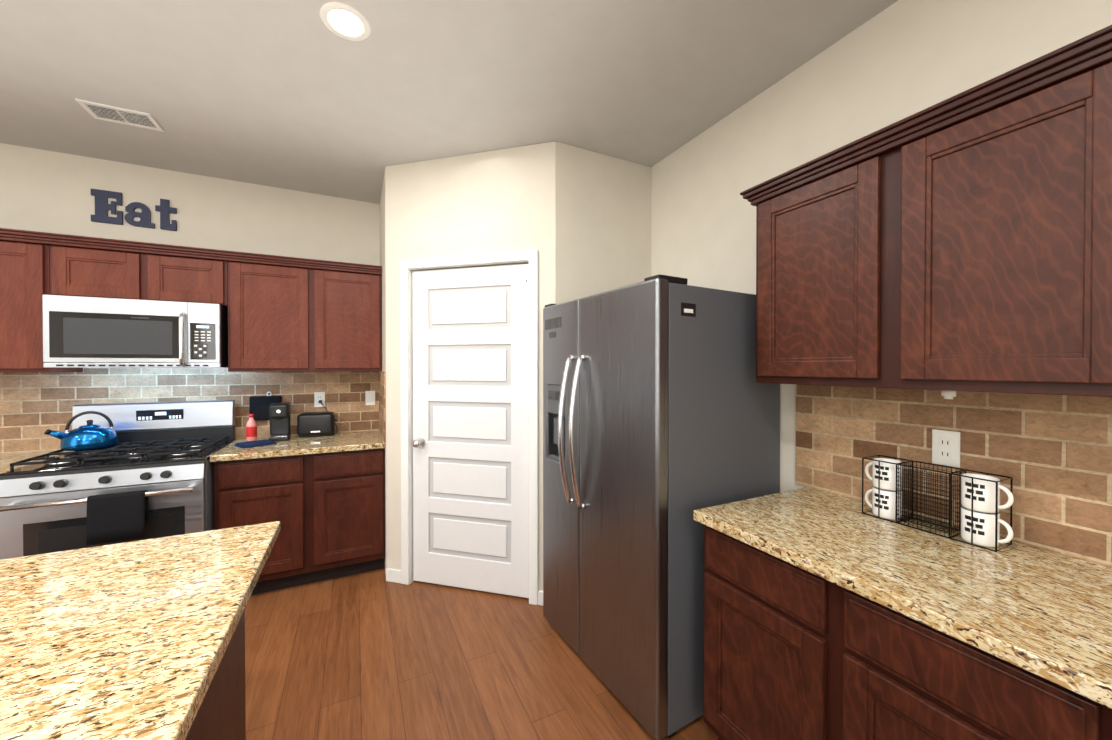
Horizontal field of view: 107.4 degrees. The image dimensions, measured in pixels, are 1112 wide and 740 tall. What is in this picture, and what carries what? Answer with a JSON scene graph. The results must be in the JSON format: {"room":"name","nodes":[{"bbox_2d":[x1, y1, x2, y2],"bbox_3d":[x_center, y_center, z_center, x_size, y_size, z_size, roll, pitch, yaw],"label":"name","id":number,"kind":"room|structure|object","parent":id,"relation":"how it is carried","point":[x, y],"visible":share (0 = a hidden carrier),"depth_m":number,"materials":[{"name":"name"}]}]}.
{"room":"kitchen","nodes":[
{"label":"kitchen","id":0,"kind":"room"},
{"bbox_2d":[0,143,379,438],"bbox_3d":[-2.482,0.025,2.874,5.450,2.740,0.100,0,0,-26],"label":"wall","id":1,"kind":"structure","parent":0,"point":[46,191],"depth_m":2.79,"materials":[{"name":"beige paint"}]},
{"bbox_2d":[0,232,82,372],"bbox_3d":[-3.144,-0.359,2.306,0.531,0.746,0.327,0,0,-26],"label":"upper cabinet","id":2,"kind":"object","parent":1,"relation":"attached to","point":[23,255],"depth_m":2.24,"materials":[{"name":"brown wood"}]},
{"bbox_2d":[48,236,163,300],"bbox_3d":[-2.692,-0.575,2.527,0.473,0.316,0.327,0,0,-26],"label":"upper cabinet","id":3,"kind":"object","parent":1,"relation":"attached to","point":[86,268],"depth_m":2.38,"materials":[{"name":"brown wood"}]},
{"bbox_2d":[42,294,227,367],"bbox_3d":[-2.525,-0.215,2.543,0.767,0.400,0.444,0,0,-26],"label":"microwave","id":4,"kind":"object","parent":3,"relation":"attached to","point":[88,332],"visible":0.98,"depth_m":2.38,"materials":[{"name":"silver metal"}]},
{"bbox_2d":[91,189,176,230],"bbox_3d":[-2.748,-1.042,2.668,0.412,0.205,0.015,0,0,-26],"label":"eat sign","id":5,"kind":"object","parent":1,"relation":"attached to","point":[103,207],"visible":1,"depth_m":2.65,"materials":[{"name":"blue paint"}]},
{"bbox_2d":[0,368,378,452],"bbox_3d":[-2.620,0.317,2.747,2.628,0.658,0.007,0,0,-26],"label":"backsplash","id":6,"kind":"structure","parent":1,"relation":"attached to","point":[34,407],"depth_m":2.75,"materials":[{"name":"stone"}]},
{"bbox_2d":[160,248,227,307],"bbox_3d":[-2.403,-0.576,2.669,0.474,0.316,0.327,0,0,-26],"label":"upper cabinet","id":7,"kind":"object","parent":1,"relation":"attached to","point":[190,275],"depth_m":2.56,"materials":[{"name":"brown wood"}]},
{"bbox_2d":[249,392,281,419],"bbox_3d":[-2.112,0.261,2.973,0.194,0.207,0.030,0,0,-26],"label":"pot holder","id":8,"kind":"object","parent":1,"relation":"hanging from","point":[258,407],"visible":0.65,"depth_m":2.95,"materials":[{"name":"black fabric"}]},
{"bbox_2d":[228,252,327,371],"bbox_3d":[-1.945,-0.363,2.895,0.544,0.746,0.327,0,0,-26],"label":"upper cabinet","id":9,"kind":"object","parent":1,"relation":"attached to","point":[288,314],"depth_m":2.75,"materials":[{"name":"brown wood"}]},
{"bbox_2d":[314,392,324,406],"bbox_3d":[-1.812,0.227,3.134,0.072,0.116,0.008,0,0,-26],"label":"electrical outlet","id":10,"kind":"object","parent":1,"relation":"attached to","point":[318,396],"visible":1,"depth_m":3.13,"materials":[{"name":"white plastic"}]},
{"bbox_2d":[328,264,381,370],"bbox_3d":[-1.601,-0.364,3.064,0.528,0.746,0.327,0,0,-26],"label":"upper cabinet","id":11,"kind":"object","parent":1,"relation":"attached to","point":[354,292],"depth_m":2.96,"materials":[{"name":"brown wood"}]},
{"bbox_2d":[365,391,374,404],"bbox_3d":[-1.494,0.226,3.289,0.072,0.116,0.010,0,0,-26],"label":"switch plate","id":12,"kind":"object","parent":1,"relation":"attached to","point":[369,397],"visible":1,"depth_m":3.29,"materials":[{"name":"white plastic"}]},
{"bbox_2d":[380,171,385,572],"bbox_3d":[-1.235,0.025,3.040,0.100,2.738,0.698,0,0,-26],"label":"wall","id":13,"kind":"structure","parent":0,"point":[382,231],"depth_m":2.86,"materials":[{"name":"beige paint"}]},
{"bbox_2d":[379,371,384,442],"bbox_3d":[-1.294,0.248,3.035,0.007,0.479,0.658,0,0,-26],"label":"backsplash","id":14,"kind":"structure","parent":13,"relation":"attached to","point":[382,402],"depth_m":2.91,"materials":[{"name":"stone"}]},
{"bbox_2d":[0,0,897,203],"bbox_3d":[-1.079,-1.363,0.009,5.650,0.080,6.460,0,0,-26],"label":"ceiling","id":15,"kind":"structure","parent":0,"point":[297,95],"depth_m":1.86,"materials":[{"name":"paint"}]},
{"bbox_2d":[75,98,163,131],"bbox_3d":[-2.283,-1.335,2.151,0.278,0.010,0.175,0,0,-26],"label":"ceiling vent","id":16,"kind":"object","parent":15,"relation":"in","point":[99,111],"visible":0.98,"depth_m":2.14,"materials":[{"name":"white plastic"}]},
{"bbox_2d":[320,2,370,40],"bbox_3d":[-0.806,-1.332,1.570,0.176,0.006,0.176,0,0,-26],"label":"recessed light","id":17,"kind":"object","parent":15,"relation":"in","point":[345,21],"visible":1,"depth_m":1.56,"materials":[{"name":"white plastic"}]},
{"bbox_2d":[385,141,554,590],"bbox_3d":[-0.552,0.028,2.602,1.162,2.738,0.100,0,0,15],"label":"wall","id":18,"kind":"structure","parent":0,"point":[496,201],"depth_m":2.55,"materials":[{"name":"beige paint"}]},
{"bbox_2d":[386,568,542,605],"bbox_3d":[-0.567,1.355,2.557,1.154,0.085,0.014,0,0,15],"label":"baseboard","id":19,"kind":"structure","parent":18,"relation":"attached to","point":[393,575],"depth_m":2.68,"materials":[{"name":"white wood"}]},
{"bbox_2d":[400,250,537,604],"bbox_3d":[-0.545,0.343,2.594,0.936,2.108,0.118,0,0,15],"label":"door frame","id":20,"kind":"structure","parent":18,"relation":"attached to","point":[409,267],"depth_m":2.58,"materials":[{"name":"white wood"}]},
{"bbox_2d":[412,264,528,597],"bbox_3d":[-0.556,0.371,2.555,0.804,2.029,0.105,0,0,15],"label":"pantry door","id":21,"kind":"structure","parent":18,"relation":"in","point":[470,443],"depth_m":2.57,"materials":[{"name":"white paint"}]},
{"bbox_2d":[245,567,717,739],"bbox_3d":[-1.079,1.446,0.031,5.650,0.060,6.460,0,0,-26],"label":"floor","id":22,"kind":"structure","parent":0,"point":[373,655],"depth_m":1.90,"materials":[{"name":"brown wood"}]},
{"bbox_2d":[0,450,73,497],"bbox_3d":[-3.245,0.948,2.090,0.921,0.905,0.643,0,0,-26],"label":"base cabinet","id":23,"kind":"object","parent":22,"relation":"on","point":[6,459],"depth_m":2.31,"materials":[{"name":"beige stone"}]},
{"bbox_2d":[0,400,234,559],"bbox_3d":[-2.440,0.806,2.379,0.773,1.186,0.722,0,0,-26],"label":"gas range","id":24,"kind":"object","parent":22,"relation":"on","point":[167,464],"visible":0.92,"depth_m":2.20,"materials":[{"name":"silver metal"}]},
{"bbox_2d":[44,411,117,450],"bbox_3d":[-2.729,0.345,2.354,0.222,0.213,0.280,0,1,44],"label":"kettle","id":25,"kind":"object","parent":24,"relation":"on","point":[90,435],"visible":1,"depth_m":2.32,"materials":[{"name":"blue metal"}]},
{"bbox_2d":[86,490,148,544],"bbox_3d":[-2.236,0.748,2.088,0.213,0.236,0.054,0,0,-26],"label":"towel","id":26,"kind":"object","parent":24,"relation":"hanging from","point":[117,517],"visible":0.98,"depth_m":2.07,"materials":[{"name":"black fabric"}]},
{"bbox_2d":[188,613,245,739],"bbox_3d":[-1.164,0.984,-0.235,1.707,0.868,2.505,0,0,-26],"label":"kitchen island","id":27,"kind":"object","parent":22,"relation":"on","point":[223,717],"depth_m":1.06,"materials":[{"name":"brown wood"}]},
{"bbox_2d":[0,521,279,739],"bbox_3d":[-1.155,0.532,-0.208,1.810,0.036,2.610,0,0,-26],"label":"island countertop","id":28,"kind":"structure","parent":27,"relation":"on","point":[126,640],"depth_m":0.80,"materials":[{"name":"beige stone"}]},
{"bbox_2d":[210,430,384,594],"bbox_3d":[-1.713,0.943,2.843,0.933,0.905,0.643,0,0,-26],"label":"base cabinet","id":29,"kind":"object","parent":22,"relation":"on","point":[321,499],"visible":0.88,"depth_m":2.61,"materials":[{"name":"brown wood"}]},
{"bbox_2d":[246,414,256,440],"bbox_3d":[-2.106,0.397,2.827,0.064,0.185,0.064,0,0,-26],"label":"bottle","id":30,"kind":"object","parent":29,"relation":"on","point":[251,429],"visible":0.98,"depth_m":2.81,"materials":[{"name":"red plastic"}]},
{"bbox_2d":[234,439,276,447],"bbox_3d":[-1.964,0.481,2.675,0.150,0.018,0.190,0,1,36],"label":"dish towel","id":31,"kind":"object","parent":29,"relation":"on","point":[249,444],"visible":1,"depth_m":2.64,"materials":[{"name":"blue fabric"}]},
{"bbox_2d":[268,402,290,441],"bbox_3d":[-1.954,0.359,2.891,0.118,0.259,0.215,0,1,-30],"label":"coffee maker","id":32,"kind":"object","parent":29,"relation":"on","point":[280,420],"visible":0.98,"depth_m":2.84,"materials":[{"name":"black plastic"}]},
{"bbox_2d":[297,412,336,437],"bbox_3d":[-1.770,0.402,3.041,0.251,0.172,0.151,0,0,-23],"label":"toaster","id":33,"kind":"object","parent":29,"relation":"on","point":[314,424],"visible":1,"depth_m":2.98,"materials":[{"name":"black plastic"}]},
{"bbox_2d":[543,274,779,739],"bbox_3d":[0.443,0.522,2.050,0.856,1.757,0.890,0,1,-30],"label":"refrigerator","id":34,"kind":"object","parent":22,"relation":"on","point":[661,415],"visible":0.96,"depth_m":1.67,"materials":[{"name":"grey metal"}]},
{"bbox_2d":[693,487,1111,739],"bbox_3d":[1.005,0.959,1.208,0.663,0.897,0.950,0,0,-26],"label":"base cabinet","id":35,"kind":"object","parent":22,"relation":"on","point":[829,616],"visible":1,"depth_m":1.04,"materials":[{"name":"brown wood"}]},
{"bbox_2d":[862,455,1012,551],"bbox_3d":[1.201,0.408,1.313,0.106,0.198,0.339,0,0,-26],"label":"mug rack","id":36,"kind":"object","parent":35,"relation":"on","point":[908,519],"visible":0.94,"depth_m":1.30,"materials":[{"name":"black metal"}]},
{"bbox_2d":[865,486,901,519],"bbox_3d":[1.143,0.460,1.432,0.082,0.096,0.109,0,0,-26],"label":"mug","id":37,"kind":"object","parent":36,"relation":"in","point":[887,503],"visible":0.85,"depth_m":1.39,"materials":[{"name":"white ceramic"}]},
{"bbox_2d":[865,458,901,490],"bbox_3d":[1.143,0.362,1.431,0.082,0.096,0.109,0,0,-26],"label":"mug","id":38,"kind":"object","parent":36,"relation":"in","point":[888,476],"visible":0.83,"depth_m":1.39,"materials":[{"name":"white ceramic"}]},
{"bbox_2d":[960,506,1013,546],"bbox_3d":[1.259,0.462,1.195,0.082,0.096,0.109,0,0,-26],"label":"mug","id":39,"kind":"object","parent":36,"relation":"in","point":[983,529],"visible":0.83,"depth_m":1.18,"materials":[{"name":"white ceramic"}]},
{"bbox_2d":[961,473,1013,512],"bbox_3d":[1.259,0.364,1.195,0.082,0.096,0.109,0,0,-26],"label":"mug","id":40,"kind":"object","parent":36,"relation":"in","point":[984,496],"visible":0.92,"depth_m":1.18,"materials":[{"name":"white ceramic"}]},
{"bbox_2d":[555,141,650,303],"bbox_3d":[0.291,0.028,2.604,0.706,2.738,0.100,0,0,-26],"label":"wall","id":41,"kind":"structure","parent":0,"point":[602,222],"depth_m":2.53,"materials":[{"name":"beige paint"}]},
{"bbox_2d":[651,0,1111,491],"bbox_3d":[1.389,0.037,1.289,0.100,2.740,6.360,0,0,-26],"label":"wall","id":42,"kind":"structure","parent":0,"point":[898,60],"depth_m":1.72,"materials":[{"name":"beige paint"}]},
{"bbox_2d":[740,25,1111,396],"bbox_3d":[1.125,-0.331,1.293,0.363,0.770,0.993,0,0,-26],"label":"upper cabinet","id":43,"kind":"object","parent":42,"relation":"attached to","point":[962,241],"visible":1,"depth_m":1.08,"materials":[{"name":"brown wood"}]},
{"bbox_2d":[941,390,955,398],"bbox_3d":[1.154,0.071,1.201,0.032,0.028,0.032,0,0,-26],"label":"under-cabinet light","id":44,"kind":"object","parent":43,"relation":"attached to","point":[946,394],"visible":0.92,"depth_m":1.19,"materials":[{"name":"white plastic"}]},
{"bbox_2d":[932,429,959,467],"bbox_3d":[1.288,0.258,1.351,0.008,0.116,0.072,0,0,-26],"label":"electrical outlet","id":45,"kind":"object","parent":42,"relation":"attached to","point":[945,448],"visible":1,"depth_m":1.35,"materials":[{"name":"white plastic"}]},
{"bbox_2d":[795,384,1111,566],"bbox_3d":[1.327,0.282,1.291,0.007,0.454,1.175,0,0,-26],"label":"backsplash","id":46,"kind":"structure","parent":42,"relation":"attached to","point":[1051,455],"depth_m":1.25,"materials":[{"name":"tile"}]}
]}

